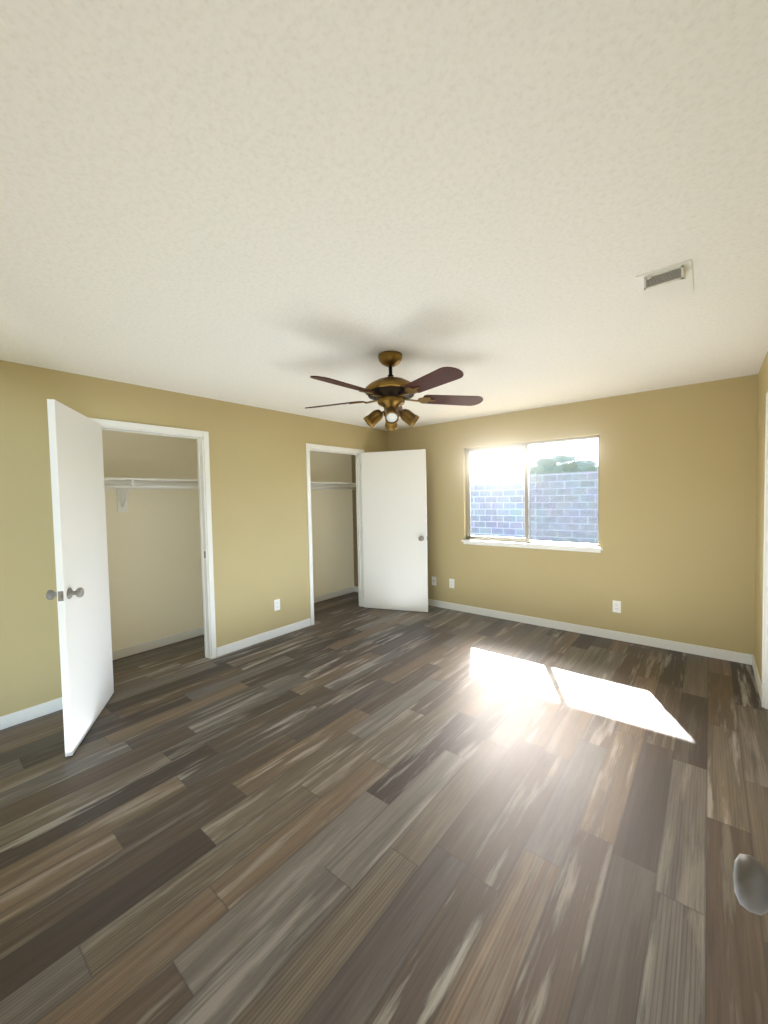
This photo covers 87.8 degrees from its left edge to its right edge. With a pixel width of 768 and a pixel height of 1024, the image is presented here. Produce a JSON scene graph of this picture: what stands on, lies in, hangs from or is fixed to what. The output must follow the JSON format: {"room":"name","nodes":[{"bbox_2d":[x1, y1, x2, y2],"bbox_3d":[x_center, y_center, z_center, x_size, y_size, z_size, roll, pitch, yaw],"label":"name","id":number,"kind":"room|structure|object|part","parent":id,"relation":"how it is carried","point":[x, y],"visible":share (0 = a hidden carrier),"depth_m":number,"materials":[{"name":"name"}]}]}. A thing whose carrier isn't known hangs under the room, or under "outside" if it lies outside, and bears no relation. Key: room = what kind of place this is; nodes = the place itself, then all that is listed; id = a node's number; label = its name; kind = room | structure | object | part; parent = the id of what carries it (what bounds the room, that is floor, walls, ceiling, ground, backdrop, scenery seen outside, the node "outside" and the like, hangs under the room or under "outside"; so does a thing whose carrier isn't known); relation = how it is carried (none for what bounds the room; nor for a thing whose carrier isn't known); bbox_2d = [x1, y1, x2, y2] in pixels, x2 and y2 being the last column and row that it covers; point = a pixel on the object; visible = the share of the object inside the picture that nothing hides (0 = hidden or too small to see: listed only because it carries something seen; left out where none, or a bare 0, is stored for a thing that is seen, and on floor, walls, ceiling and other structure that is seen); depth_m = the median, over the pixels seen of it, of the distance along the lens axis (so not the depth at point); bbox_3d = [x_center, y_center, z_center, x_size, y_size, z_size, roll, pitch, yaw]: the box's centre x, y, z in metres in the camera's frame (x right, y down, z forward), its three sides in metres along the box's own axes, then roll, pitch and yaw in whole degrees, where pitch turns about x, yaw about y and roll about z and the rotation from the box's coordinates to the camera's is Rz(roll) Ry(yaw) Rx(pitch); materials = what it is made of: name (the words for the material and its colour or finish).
{"room":"empty bedroom","nodes":[
{"label":"empty bedroom","id":0,"kind":"room"},
{"bbox_2d":[0,360,387,716],"bbox_3d":[-1.399,0.141,3.954,0.095,2.380,4.536,1,3,39],"label":"wall","id":1,"kind":"structure","parent":0,"point":[258,478],"depth_m":3.55,"materials":[{"name":"beige paint"}]},
{"bbox_2d":[0,697,62,729],"bbox_3d":[-2.444,1.361,2.604,0.012,0.085,0.964,1,3,39],"label":"baseboard","id":2,"kind":"structure","parent":1,"relation":"attached to","point":[28,714],"depth_m":2.68,"materials":[{"name":"white paint"}]},
{"bbox_2d":[46,399,113,756],"bbox_3d":[-1.953,0.375,2.609,0.173,2.020,0.806,-2,2,-20],"label":"door","id":3,"kind":"structure","parent":1,"relation":"in","point":[79,524],"depth_m":2.47,"materials":[{"name":"white paint"}]},
{"label":"knob","id":4,"kind":"part","parent":3,"relation":"part of","materials":[{"name":"silver metal"}]},
{"bbox_2d":[90,418,216,658],"bbox_3d":[-1.903,0.327,3.331,0.111,2.075,0.920,1,3,39],"label":"door frame","id":5,"kind":"structure","parent":1,"relation":"attached to","point":[202,438],"depth_m":3.62,"materials":[{"name":"white paint"}]},
{"bbox_2d":[217,618,310,656],"bbox_3d":[-1.197,1.279,4.130,0.012,0.085,1.118,1,3,39],"label":"baseboard","id":6,"kind":"structure","parent":1,"relation":"attached to","point":[240,644],"depth_m":4.06,"materials":[{"name":"white paint"}]},
{"bbox_2d":[274,599,279,610],"bbox_3d":[-1.129,0.982,4.214,0.008,0.115,0.070,1,3,39],"label":"outlet","id":7,"kind":"object","parent":1,"relation":"attached to","point":[276,604],"visible":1,"depth_m":4.21,"materials":[{"name":"white plastic"}]},
{"bbox_2d":[306,443,363,624],"bbox_3d":[-0.589,0.241,4.938,0.111,2.075,0.975,1,3,39],"label":"door frame","id":8,"kind":"structure","parent":1,"relation":"attached to","point":[309,447],"depth_m":4.97,"materials":[{"name":"white paint"}]},
{"bbox_2d":[361,449,427,611],"bbox_3d":[0.134,0.240,5.074,0.861,2.020,0.173,0,2,19],"label":"door","id":9,"kind":"structure","parent":1,"relation":"in","point":[394,526],"depth_m":5.05,"materials":[{"name":"white paint"}]},
{"bbox_3d":[0.492,0.326,4.956,0.107,0.064,0.173,0,2,19],"label":"knob","id":10,"kind":"part","parent":9,"relation":"part of","materials":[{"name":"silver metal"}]},
{"bbox_2d":[102,430,357,650],"bbox_3d":[-1.540,0.126,4.424,0.719,2.380,4.186,1,3,39],"label":"wall","id":11,"kind":"structure","parent":0,"point":[154,561],"depth_m":4.04,"materials":[{"name":"beige paint"}]},
{"bbox_2d":[104,477,355,511],"bbox_3d":[-1.631,-0.197,4.481,0.300,0.305,3.986,1,3,39],"label":"closet shelf","id":12,"kind":"object","parent":11,"relation":"attached to","point":[121,486],"visible":0.33,"depth_m":3.75,"materials":[{"name":"white paint"}]},
{"bbox_2d":[112,586,355,659],"bbox_3d":[-1.714,1.271,4.628,0.012,0.085,3.986,1,3,39],"label":"baseboard","id":13,"kind":"structure","parent":11,"relation":"attached to","point":[131,650],"depth_m":4.06,"materials":[{"name":"white paint"}]},
{"bbox_2d":[0,592,767,1023],"bbox_3d":[-0.128,1.393,2.989,4.843,0.100,4.846,1,3,39],"label":"floor","id":14,"kind":"structure","parent":0,"point":[346,808],"depth_m":1.72,"materials":[{"name":"brown laminate"}]},
{"bbox_2d":[0,0,767,430],"bbox_3d":[-0.178,-1.095,2.896,4.843,0.120,4.846,1,3,39],"label":"ceiling","id":15,"kind":"structure","parent":0,"point":[276,204],"depth_m":1.23,"materials":[{"name":"white paint"}]},
{"bbox_2d":[363,351,418,430],"bbox_3d":[0.045,-0.791,2.622,0.350,0.476,0.350,1,3,39],"label":"ceiling fan","id":16,"kind":"object","parent":15,"relation":"hanging from","point":[390,388],"visible":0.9,"depth_m":2.56,"materials":[{"name":"gold metal"}]},
{"bbox_2d":[305,401,376,408],"bbox_3d":[-0.298,-0.750,2.770,0.563,0.036,0.142,0,2,21],"label":"blade","id":17,"kind":"object","parent":16,"relation":"attached to","point":[355,402],"depth_m":2.72,"materials":[{"name":"brown wood"}]},
{"bbox_3d":[-0.139,-0.744,2.704,0.215,0.023,0.083,0,2,18],"label":"ceiling fan blade bracket","id":18,"kind":"part","parent":17,"relation":"part of","materials":[{"name":"gold metal"}]},
{"bbox_2d":[310,376,382,400],"bbox_3d":[-0.200,-0.736,2.343,0.142,0.036,0.562,1,3,39],"label":"blade","id":19,"kind":"object","parent":16,"relation":"attached to","point":[324,379],"depth_m":2.29,"materials":[{"name":"brown wood"}]},
{"bbox_3d":[-0.088,-0.737,2.473,0.083,0.023,0.215,0,3,36],"label":"ceiling fan blade bracket","id":20,"kind":"part","parent":19,"relation":"part of","materials":[{"name":"gold metal"}]},
{"bbox_2d":[397,367,463,398],"bbox_3d":[0.238,-0.743,2.303,0.142,0.036,0.562,-3,3,-33],"label":"blade","id":21,"kind":"object","parent":16,"relation":"attached to","point":[438,377],"depth_m":2.24,"materials":[{"name":"brown wood"}]},
{"bbox_3d":[0.149,-0.740,2.450,0.083,0.023,0.215,-3,3,-36],"label":"ceiling fan blade bracket","id":22,"kind":"part","parent":21,"relation":"part of","materials":[{"name":"gold metal"}]},
{"bbox_2d":[405,395,482,405],"bbox_3d":[0.411,-0.762,2.707,0.562,0.036,0.142,-2,2,-15],"label":"blade","id":23,"kind":"object","parent":16,"relation":"attached to","point":[460,400],"depth_m":2.71,"materials":[{"name":"brown wood"}]},
{"bbox_3d":[0.244,-0.751,2.667,0.215,0.023,0.083,-2,2,-18],"label":"ceiling fan blade bracket","id":24,"kind":"part","parent":23,"relation":"part of","materials":[{"name":"gold metal"}]},
{"bbox_2d":[636,259,693,304],"bbox_3d":[1.265,-0.994,1.789,0.190,0.058,0.330,1,3,39],"label":"ceiling vent","id":25,"kind":"object","parent":15,"relation":"in","point":[669,282],"visible":1,"depth_m":1.72,"materials":[{"name":"white metal"}]},
{"bbox_2d":[351,374,757,654],"bbox_3d":[1.348,0.056,4.739,4.793,2.380,0.160,1,3,39],"label":"wall","id":26,"kind":"structure","parent":0,"point":[674,560],"depth_m":3.77,"materials":[{"name":"beige paint"}]},
{"bbox_2d":[432,576,435,585],"bbox_3d":[0.656,0.907,5.240,0.070,0.115,0.011,1,3,39],"label":"electrical outlet","id":27,"kind":"object","parent":26,"relation":"attached to","point":[433,580],"visible":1,"depth_m":5.24,"materials":[{"name":"white plastic"}]},
{"bbox_2d":[449,579,453,587],"bbox_3d":[0.862,0.909,5.074,0.070,0.115,0.008,1,3,39],"label":"electrical outlet","id":28,"kind":"object","parent":26,"relation":"attached to","point":[451,583],"visible":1,"depth_m":5.07,"materials":[{"name":"white plastic"}]},
{"bbox_2d":[461,435,602,552],"bbox_3d":[1.594,-0.189,4.478,1.560,1.180,0.143,1,3,39],"label":"window","id":29,"kind":"structure","parent":26,"relation":"in","point":[594,549],"depth_m":4.48,"materials":[{"name":"white paint"}]},
{"bbox_2d":[529,439,597,543],"bbox_3d":[1.919,-0.214,4.296,0.714,1.078,0.001,1,3,39],"label":"screen","id":30,"kind":"object","parent":29,"relation":"attached to","point":[575,474],"depth_m":4.28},
{"bbox_2d":[428,599,747,663],"bbox_3d":[1.574,1.209,4.505,3.829,0.085,0.012,1,3,39],"label":"baseboard","id":31,"kind":"structure","parent":26,"relation":"attached to","point":[733,656],"depth_m":3.97,"materials":[{"name":"white paint"}]},
{"bbox_2d":[613,600,620,612],"bbox_3d":[2.284,0.929,3.913,0.070,0.115,0.008,1,3,39],"label":"electrical outlet","id":32,"kind":"object","parent":26,"relation":"attached to","point":[617,606],"visible":1,"depth_m":3.91,"materials":[{"name":"white plastic"}]},
{"bbox_2d":[754,351,767,682],"bbox_3d":[1.650,0.172,1.463,0.120,2.380,4.536,1,3,39],"label":"wall","id":33,"kind":"structure","parent":0,"point":[762,384],"depth_m":2.98,"materials":[{"name":"beige paint"}]},
{"bbox_2d":[748,654,760,699],"bbox_3d":[2.795,1.241,2.982,0.012,0.085,0.754,1,3,39],"label":"baseboard","id":34,"kind":"structure","parent":33,"relation":"attached to","point":[751,659],"depth_m":3.06,"materials":[{"name":"white paint"}]},
{"bbox_2d":[761,392,767,708],"bbox_3d":[2.301,0.282,2.272,0.136,2.075,0.880,1,3,39],"label":"door frame","id":35,"kind":"structure","parent":33,"relation":"attached to","point":[764,685],"depth_m":2.62,"materials":[{"name":"white paint"}]},
{"bbox_3d":[-1.620,0.251,1.131,4.763,2.380,0.120,1,3,39],"label":"wall","id":36,"kind":"structure","parent":0,"visible":0},
{"bbox_2d":[733,854,767,914],"bbox_3d":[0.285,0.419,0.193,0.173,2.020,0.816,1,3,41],"label":"door knob","id":37,"kind":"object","parent":36,"relation":"in","point":[750,875],"depth_m":0.48,"materials":[{"name":"silver metal"}]},
{"bbox_3d":[5.772,1.262,8.662,26.000,0.200,11.404,1,3,39],"label":"ground","id":38,"kind":"structure","parent":0,"visible":0},
{"bbox_2d":[470,471,597,543],"bbox_3d":[6.888,-0.007,10.011,26.000,2.190,0.200,1,3,39],"label":"wall","id":39,"kind":"structure","parent":38,"relation":"on","point":[490,487],"depth_m":12.04,"materials":[{"name":"grey brick"}]},
{"bbox_3d":[6.771,-0.185,15.398,0.320,2.150,0.304,1,3,39],"label":"trunk","id":40,"kind":"object","parent":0,"visible":0},
{"bbox_2d":[519,454,597,474],"bbox_3d":[6.666,-1.331,15.300,3.310,1.775,1.794,1,3,39],"label":"tree","id":41,"kind":"object","parent":40,"relation":"attached to","point":[566,468],"depth_m":14.70,"materials":[{"name":"green plant"}]}
]}

